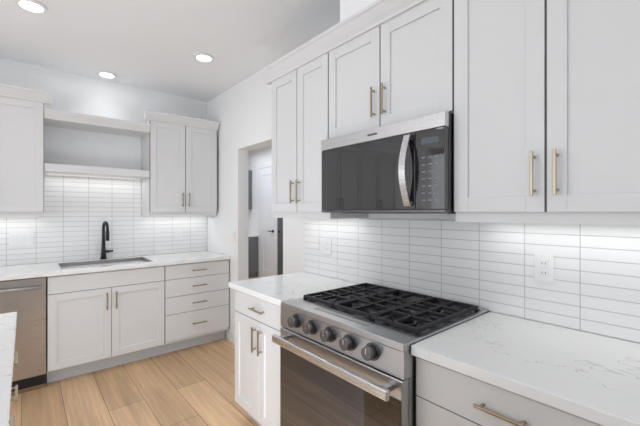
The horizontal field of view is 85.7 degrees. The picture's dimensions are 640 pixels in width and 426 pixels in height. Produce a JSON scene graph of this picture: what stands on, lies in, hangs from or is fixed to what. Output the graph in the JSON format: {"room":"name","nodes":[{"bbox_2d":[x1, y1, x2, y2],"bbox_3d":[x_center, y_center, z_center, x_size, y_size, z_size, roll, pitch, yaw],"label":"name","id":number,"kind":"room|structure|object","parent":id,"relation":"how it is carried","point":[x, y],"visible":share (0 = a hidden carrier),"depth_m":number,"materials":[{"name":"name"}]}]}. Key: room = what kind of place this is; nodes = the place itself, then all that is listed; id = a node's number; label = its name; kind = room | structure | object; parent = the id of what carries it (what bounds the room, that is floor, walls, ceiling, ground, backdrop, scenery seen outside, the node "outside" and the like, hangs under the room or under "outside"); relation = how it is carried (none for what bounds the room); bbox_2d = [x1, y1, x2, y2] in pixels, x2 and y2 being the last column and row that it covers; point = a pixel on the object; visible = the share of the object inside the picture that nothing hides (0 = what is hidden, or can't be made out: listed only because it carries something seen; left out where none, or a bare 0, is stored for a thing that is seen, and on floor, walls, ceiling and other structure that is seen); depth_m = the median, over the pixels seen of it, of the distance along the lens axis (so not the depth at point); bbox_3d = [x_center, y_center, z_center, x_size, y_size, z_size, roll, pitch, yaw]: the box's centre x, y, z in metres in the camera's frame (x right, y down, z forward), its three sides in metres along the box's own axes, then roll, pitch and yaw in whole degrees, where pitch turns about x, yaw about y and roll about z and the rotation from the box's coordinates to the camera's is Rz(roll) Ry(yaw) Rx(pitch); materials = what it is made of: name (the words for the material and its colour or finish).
{"room":"kitchen","nodes":[
{"label":"kitchen","id":0,"kind":"room"},
{"bbox_2d":[0,58,206,265],"bbox_3d":[-3.601,0.025,2.369,6.000,2.720,0.120,0,0,-41],"label":"wall","id":1,"kind":"structure","parent":0,"point":[76,93],"depth_m":3.45,"materials":[{"name":"white paint"}]},
{"bbox_2d":[0,83,51,217],"bbox_3d":[-2.671,-0.479,2.812,0.750,1.052,0.407,0,0,-41],"label":"upper cabinet","id":2,"kind":"object","parent":1,"relation":"attached to","point":[21,151],"visible":1,"depth_m":2.83,"materials":[{"name":"white paint"}]},
{"bbox_2d":[44,108,150,179],"bbox_3d":[-2.117,-0.608,3.302,0.826,0.531,0.372,0,0,-41],"label":"shelf","id":3,"kind":"object","parent":1,"relation":"attached to","point":[81,145],"visible":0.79,"depth_m":3.32,"materials":[{"name":"white wood"}]},
{"bbox_2d":[0,174,206,265],"bbox_3d":[-2.922,0.060,2.864,4.077,0.816,0.008,0,0,-41],"label":"backsplash","id":4,"kind":"structure","parent":1,"relation":"attached to","point":[79,210],"depth_m":3.43,"materials":[{"name":"tile"}]},
{"bbox_2d":[9,232,33,245],"bbox_3d":[-2.659,0.242,3.075,0.164,0.116,0.012,0,0,-41],"label":"switch plate","id":5,"kind":"object","parent":4,"relation":"attached to","point":[21,239],"visible":1,"depth_m":3.07,"materials":[{"name":"white plastic"}]},
{"bbox_2d":[175,230,181,239],"bbox_3d":[-1.625,0.265,3.960,0.072,0.116,0.009,0,0,-41],"label":"electrical outlet","id":6,"kind":"object","parent":4,"relation":"attached to","point":[178,234],"visible":1,"depth_m":3.96,"materials":[{"name":"white plastic"}]},
{"bbox_2d":[141,109,218,215],"bbox_3d":[-1.546,-0.479,3.774,0.753,1.052,0.407,0,0,-41],"label":"upper cabinet","id":7,"kind":"object","parent":1,"relation":"attached to","point":[179,157],"visible":1,"depth_m":3.65,"materials":[{"name":"white paint"}]},
{"bbox_2d":[10,337,258,425],"bbox_3d":[-1.237,1.435,-0.399,6.000,0.100,7.400,0,0,-41],"label":"floor","id":8,"kind":"structure","parent":0,"point":[192,386],"depth_m":2.60,"materials":[{"name":"brown wood"}]},
{"bbox_2d":[8,316,17,425],"bbox_3d":[-0.547,0.946,-0.244,1.102,0.880,3.940,0,0,-41],"label":"kitchen island","id":9,"kind":"object","parent":8,"relation":"on","point":[15,399],"depth_m":1.35,"materials":[{"name":"white paint"}]},
{"bbox_2d":[0,312,15,425],"bbox_3d":[-0.561,0.487,-0.256,1.125,0.036,4.000,0,0,-41],"label":"island countertop","id":10,"kind":"structure","parent":9,"relation":"on","point":[7,320],"depth_m":1.10,"materials":[{"name":"white stone"}]},
{"bbox_2d":[0,277,45,395],"bbox_3d":[-2.554,0.948,2.726,0.597,0.875,0.658,0,0,-41],"label":"dishwasher","id":11,"kind":"object","parent":8,"relation":"on","point":[25,299],"visible":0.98,"depth_m":2.65,"materials":[{"name":"silver metal"}]},
{"bbox_2d":[46,267,167,382],"bbox_3d":[-2.012,0.946,3.238,0.886,0.880,0.616,0,0,-41],"label":"base cabinet","id":12,"kind":"object","parent":8,"relation":"on","point":[105,313],"depth_m":2.97,"materials":[{"name":"white paint"}]},
{"bbox_2d":[0,251,230,280],"bbox_3d":[-2.713,0.487,2.619,4.076,0.036,0.635,0,0,-41],"label":"countertop","id":13,"kind":"structure","parent":12,"relation":"on","point":[25,271],"depth_m":3.04,"materials":[{"name":"white stone"}]},
{"bbox_2d":[56,255,155,270],"bbox_3d":[-1.996,0.599,3.230,0.734,0.256,0.459,0,0,-41],"label":"sink","id":14,"kind":"object","parent":13,"relation":"in","point":[135,259],"depth_m":3.35,"materials":[{"name":"grey metal"}]},
{"bbox_2d":[100,221,113,259],"bbox_3d":[-2.099,0.280,3.412,0.116,0.379,0.170,0,0,-41],"label":"faucet","id":15,"kind":"object","parent":13,"relation":"on","point":[104,251],"visible":1,"depth_m":3.42,"materials":[{"name":"black metal"}]},
{"bbox_2d":[168,259,228,352],"bbox_3d":[-1.450,0.946,3.717,0.721,0.880,0.616,0,0,-41],"label":"base cabinet","id":16,"kind":"object","parent":8,"relation":"on","point":[198,293],"depth_m":3.50,"materials":[{"name":"white paint"}]},
{"bbox_2d":[228,272,358,425],"bbox_3d":[-0.155,0.927,2.265,0.649,0.915,0.674,0,0,-41],"label":"base cabinet","id":17,"kind":"object","parent":8,"relation":"on","point":[257,349],"visible":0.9,"depth_m":2.10,"materials":[{"name":"white paint"}]},
{"bbox_2d":[272,283,488,425],"bbox_3d":[0.273,0.913,1.683,0.736,0.944,0.761,0,0,-41],"label":"range","id":18,"kind":"object","parent":8,"relation":"on","point":[347,358],"visible":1,"depth_m":1.48,"materials":[{"name":"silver metal"}]},
{"bbox_2d":[416,360,594,425],"bbox_3d":[0.770,0.946,1.205,0.616,0.880,0.603,0,0,-41],"label":"base cabinet","id":19,"kind":"object","parent":8,"relation":"on","point":[443,398],"depth_m":1.09,"materials":[{"name":"white paint"}]},
{"bbox_2d":[411,312,639,425],"bbox_3d":[1.444,0.487,0.391,0.636,0.036,2.720,0,0,-41],"label":"countertop","id":20,"kind":"structure","parent":19,"relation":"on","point":[593,378],"depth_m":1.08,"materials":[{"name":"white stone"}]},
{"bbox_2d":[0,0,339,151],"bbox_3d":[-1.516,-1.385,1.467,8.000,0.100,10.600,0,0,-41],"label":"ceiling","id":21,"kind":"structure","parent":0,"point":[154,45],"depth_m":2.64,"materials":[{"name":"white paint"}]},
{"bbox_2d":[14,0,47,13],"bbox_3d":[-1.861,-1.328,2.225,0.164,0.014,0.164,0,0,-41],"label":"recessed light","id":22,"kind":"object","parent":21,"relation":"in","point":[34,6],"visible":0.96,"depth_m":2.22,"materials":[{"name":"white paint"}]},
{"bbox_2d":[97,71,116,78],"bbox_3d":[-2.064,-1.328,3.340,0.164,0.014,0.164,0,0,-41],"label":"recessed light","id":23,"kind":"object","parent":21,"relation":"in","point":[107,74],"visible":0.98,"depth_m":3.32,"materials":[{"name":"white paint"}]},
{"bbox_2d":[194,53,213,62],"bbox_3d":[-1.000,-1.328,2.973,0.164,0.014,0.164,0,0,-41],"label":"recessed light","id":24,"kind":"object","parent":21,"relation":"in","point":[204,57],"visible":1,"depth_m":2.95,"materials":[{"name":"white paint"}]},
{"bbox_2d":[340,0,376,21],"bbox_3d":[1.731,-1.170,0.273,0.368,0.326,4.563,0,0,-41],"label":"soffit","id":25,"kind":"structure","parent":21,"relation":"attached to","point":[348,8],"depth_m":1.82,"materials":[{"name":"white paint"}]},
{"bbox_2d":[248,146,271,275],"bbox_3d":[-0.117,0.025,6.081,0.120,2.720,5.400,0,0,-41],"label":"wall","id":26,"kind":"structure","parent":0,"point":[257,158],"depth_m":7.49,"materials":[{"name":"white paint"}]},
{"bbox_2d":[248,170,251,208],"bbox_3d":[-1.835,-0.490,7.704,0.379,0.850,0.600,0,0,-41],"label":"upper cabinet","id":27,"kind":"object","parent":26,"relation":"attached to","point":[249,189],"depth_m":7.57,"materials":[{"name":"grey wood"}]},
{"bbox_2d":[258,163,277,276],"bbox_3d":[-1.093,0.198,7.075,0.068,2.375,0.720,0,0,-41],"label":"hall door","id":28,"kind":"structure","parent":26,"relation":"in","point":[267,244],"depth_m":7.12,"materials":[{"name":"white paint"}]},
{"bbox_2d":[277,218,282,274],"bbox_3d":[-0.590,0.233,6.486,0.068,2.305,0.770,0,0,-41],"label":"hall door","id":29,"kind":"structure","parent":26,"relation":"in","point":[280,246],"depth_m":6.70,"materials":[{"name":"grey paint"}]},
{"bbox_2d":[207,22,639,343],"bbox_3d":[1.037,0.025,1.465,0.120,2.720,7.280,0,0,-41],"label":"wall","id":30,"kind":"structure","parent":0,"point":[241,112],"depth_m":3.61,"materials":[{"name":"white paint"}]},
{"bbox_2d":[229,331,234,343],"bbox_3d":[-0.558,1.335,3.226,0.014,0.100,1.300,0,0,-41],"label":"baseboard","id":31,"kind":"structure","parent":30,"relation":"attached to","point":[231,337],"depth_m":3.65,"materials":[{"name":"white paint"}]},
{"bbox_2d":[268,32,367,218],"bbox_3d":[0.003,-0.482,2.313,0.347,1.045,0.666,0,0,-41],"label":"upper cabinet","id":32,"kind":"object","parent":30,"relation":"attached to","point":[304,84],"depth_m":2.18,"materials":[{"name":"white paint"}]},
{"bbox_2d":[336,0,455,136],"bbox_3d":[0.428,-0.708,1.815,0.347,0.595,0.764,0,0,-41],"label":"upper cabinet","id":33,"kind":"object","parent":30,"relation":"attached to","point":[396,62],"depth_m":1.63,"materials":[{"name":"white paint"}]},
{"bbox_2d":[321,111,455,213],"bbox_3d":[0.385,-0.199,1.778,0.457,0.413,0.759,0,0,-41],"label":"over-the-range microwave","id":34,"kind":"object","parent":33,"relation":"attached to","point":[404,167],"visible":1,"depth_m":1.57,"materials":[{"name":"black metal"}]},
{"bbox_2d":[304,218,639,342],"bbox_3d":[1.224,0.255,1.147,0.008,0.426,4.155,0,0,-41],"label":"backsplash","id":35,"kind":"structure","parent":30,"relation":"attached to","point":[594,287],"depth_m":1.59,"materials":[{"name":"tile"}]},
{"bbox_2d":[320,238,330,254],"bbox_3d":[0.040,0.249,2.517,0.012,0.116,0.118,0,0,-41],"label":"double electrical outlet","id":36,"kind":"object","parent":35,"relation":"attached to","point":[325,245],"visible":1,"depth_m":2.52,"materials":[{"name":"white plastic"}]},
{"bbox_2d":[534,254,553,282],"bbox_3d":[0.946,0.238,1.458,0.009,0.116,0.072,0,0,-41],"label":"electrical outlet","id":37,"kind":"object","parent":35,"relation":"attached to","point":[543,268],"visible":1,"depth_m":1.46,"materials":[{"name":"white plastic"}]},
{"bbox_2d":[454,0,639,225],"bbox_3d":[0.891,-0.482,1.273,0.347,1.045,0.782,0,0,-41],"label":"upper cabinet","id":38,"kind":"object","parent":30,"relation":"attached to","point":[539,100],"depth_m":1.16,"materials":[{"name":"white paint"}]},
{"bbox_3d":[-0.969,1.435,5.354,2.119,0.100,5.400,0,0,-40],"label":"floor","id":39,"kind":"structure","parent":0,"visible":0},
{"bbox_2d":[248,234,257,277],"bbox_3d":[-1.836,0.938,7.512,0.629,0.895,0.910,0,0,-41],"label":"base cabinet","id":40,"kind":"object","parent":39,"relation":"on","point":[252,255],"depth_m":7.29,"materials":[{"name":"grey wood"}]}
]}

